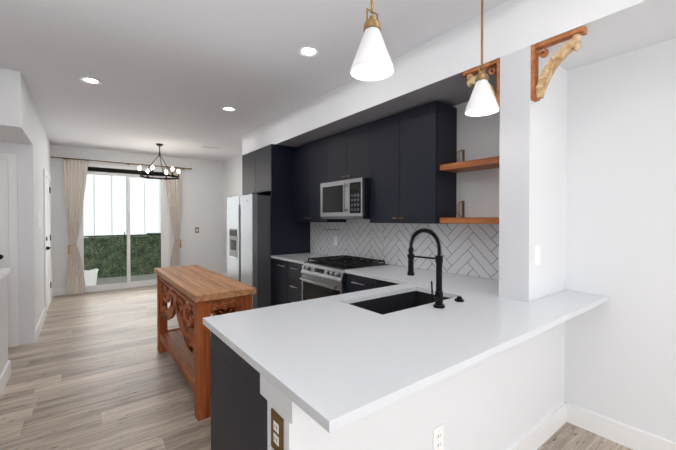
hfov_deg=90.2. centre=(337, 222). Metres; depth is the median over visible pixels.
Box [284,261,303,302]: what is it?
base cabinet
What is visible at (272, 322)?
countertop
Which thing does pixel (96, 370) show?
floor
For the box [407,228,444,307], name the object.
faucet
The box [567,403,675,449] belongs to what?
baseboard
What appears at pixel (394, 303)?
sink
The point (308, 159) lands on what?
upper cabinet
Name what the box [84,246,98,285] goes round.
planter
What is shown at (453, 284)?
countertop
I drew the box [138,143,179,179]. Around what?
chandelier
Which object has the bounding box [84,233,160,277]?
hedge
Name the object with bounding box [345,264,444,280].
countertop
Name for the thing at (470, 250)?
backsplash
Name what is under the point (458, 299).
cap
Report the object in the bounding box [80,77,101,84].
recessed light
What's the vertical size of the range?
0.958 m
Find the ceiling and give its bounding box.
[0,0,508,161]
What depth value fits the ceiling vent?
6.38 m
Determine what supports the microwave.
attached to the upper cabinet at (345, 153)
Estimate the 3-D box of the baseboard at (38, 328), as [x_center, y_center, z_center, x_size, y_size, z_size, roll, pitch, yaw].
[-3.848,1.296,4.360,0.016,0.130,1.260,-1,1,-37]
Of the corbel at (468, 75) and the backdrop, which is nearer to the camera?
the corbel at (468, 75)
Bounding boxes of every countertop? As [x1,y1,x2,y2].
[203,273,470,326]
[207,297,375,347]
[231,281,607,432]
[271,253,333,263]
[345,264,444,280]
[415,276,498,294]
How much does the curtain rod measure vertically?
0.044 m
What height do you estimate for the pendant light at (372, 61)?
0.725 m
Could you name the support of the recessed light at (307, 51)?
in the ceiling
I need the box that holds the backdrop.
[83,174,160,284]
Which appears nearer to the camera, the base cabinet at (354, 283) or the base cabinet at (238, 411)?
the base cabinet at (238, 411)
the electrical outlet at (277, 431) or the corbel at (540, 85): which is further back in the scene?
the corbel at (540, 85)
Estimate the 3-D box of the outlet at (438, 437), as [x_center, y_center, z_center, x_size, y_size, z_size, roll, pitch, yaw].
[0.442,0.954,1.480,0.072,0.118,0.008,-1,1,-37]
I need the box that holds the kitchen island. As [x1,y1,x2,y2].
[154,265,255,420]
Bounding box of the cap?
[455,296,463,301]
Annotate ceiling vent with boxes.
[200,146,220,149]
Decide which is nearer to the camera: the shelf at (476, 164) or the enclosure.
the shelf at (476, 164)
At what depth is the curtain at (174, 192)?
7.32 m
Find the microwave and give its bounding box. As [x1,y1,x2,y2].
[320,177,369,218]
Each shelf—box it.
[440,149,499,172]
[440,201,498,223]
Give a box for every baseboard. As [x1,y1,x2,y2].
[0,360,10,396]
[35,308,45,341]
[508,402,566,449]
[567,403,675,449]
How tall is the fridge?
1.757 m
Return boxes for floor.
[0,285,632,449]
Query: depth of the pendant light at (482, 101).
1.96 m
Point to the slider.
(127, 174)
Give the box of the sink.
[350,291,449,314]
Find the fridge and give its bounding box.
[227,193,270,308]
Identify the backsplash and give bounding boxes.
[310,222,498,279]
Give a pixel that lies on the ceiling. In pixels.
(174, 77)
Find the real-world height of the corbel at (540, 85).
0.321 m
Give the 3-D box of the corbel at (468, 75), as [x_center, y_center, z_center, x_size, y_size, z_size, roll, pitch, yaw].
[0.972,-0.893,2.264,0.058,0.321,0.263,-1,1,-37]
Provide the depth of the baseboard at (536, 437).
2.12 m
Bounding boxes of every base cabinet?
[211,331,267,449]
[272,258,287,305]
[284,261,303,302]
[346,273,371,292]
[372,278,397,288]
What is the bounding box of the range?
[300,255,388,300]
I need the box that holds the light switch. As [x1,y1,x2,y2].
[534,245,539,264]
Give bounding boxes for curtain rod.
[51,156,191,169]
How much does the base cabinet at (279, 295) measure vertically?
0.884 m
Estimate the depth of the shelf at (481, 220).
2.67 m
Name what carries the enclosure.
on the floor
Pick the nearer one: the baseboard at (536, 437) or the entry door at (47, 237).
the baseboard at (536, 437)
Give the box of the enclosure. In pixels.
[242,144,309,305]
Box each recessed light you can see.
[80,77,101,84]
[221,107,235,111]
[298,46,318,56]
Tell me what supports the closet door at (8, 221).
in the wall
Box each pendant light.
[350,0,393,80]
[465,0,498,116]
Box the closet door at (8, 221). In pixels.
[0,153,18,346]
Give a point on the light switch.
(537, 255)
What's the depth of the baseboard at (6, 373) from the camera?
2.85 m
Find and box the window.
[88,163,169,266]
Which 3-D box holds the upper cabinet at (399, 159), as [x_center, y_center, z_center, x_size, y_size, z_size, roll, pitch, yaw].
[0.699,-0.518,3.266,0.303,1.038,0.820,-1,1,-37]
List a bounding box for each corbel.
[463,58,499,110]
[531,25,586,101]
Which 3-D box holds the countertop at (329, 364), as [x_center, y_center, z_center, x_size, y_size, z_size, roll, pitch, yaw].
[0.675,0.492,1.736,2.208,0.030,0.600,-1,1,-37]
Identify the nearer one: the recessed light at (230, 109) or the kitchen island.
the kitchen island
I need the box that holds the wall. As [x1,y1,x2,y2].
[0,0,675,449]
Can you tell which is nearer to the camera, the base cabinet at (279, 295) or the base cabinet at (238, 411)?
the base cabinet at (238, 411)
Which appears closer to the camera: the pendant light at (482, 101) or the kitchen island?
the pendant light at (482, 101)
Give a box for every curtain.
[63,157,88,295]
[164,166,181,266]
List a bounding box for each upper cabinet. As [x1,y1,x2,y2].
[292,139,345,221]
[324,124,367,182]
[368,101,456,223]
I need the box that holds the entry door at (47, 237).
[43,168,51,315]
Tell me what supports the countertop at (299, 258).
on the base cabinet at (279, 295)
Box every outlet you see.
[271,408,283,449]
[433,423,443,449]
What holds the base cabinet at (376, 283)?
on the floor
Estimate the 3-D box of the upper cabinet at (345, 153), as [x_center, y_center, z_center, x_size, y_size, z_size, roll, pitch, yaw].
[0.219,-0.760,3.894,0.303,0.568,0.766,-1,1,-37]
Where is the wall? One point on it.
(578, 186)
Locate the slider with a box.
[77,167,166,291]

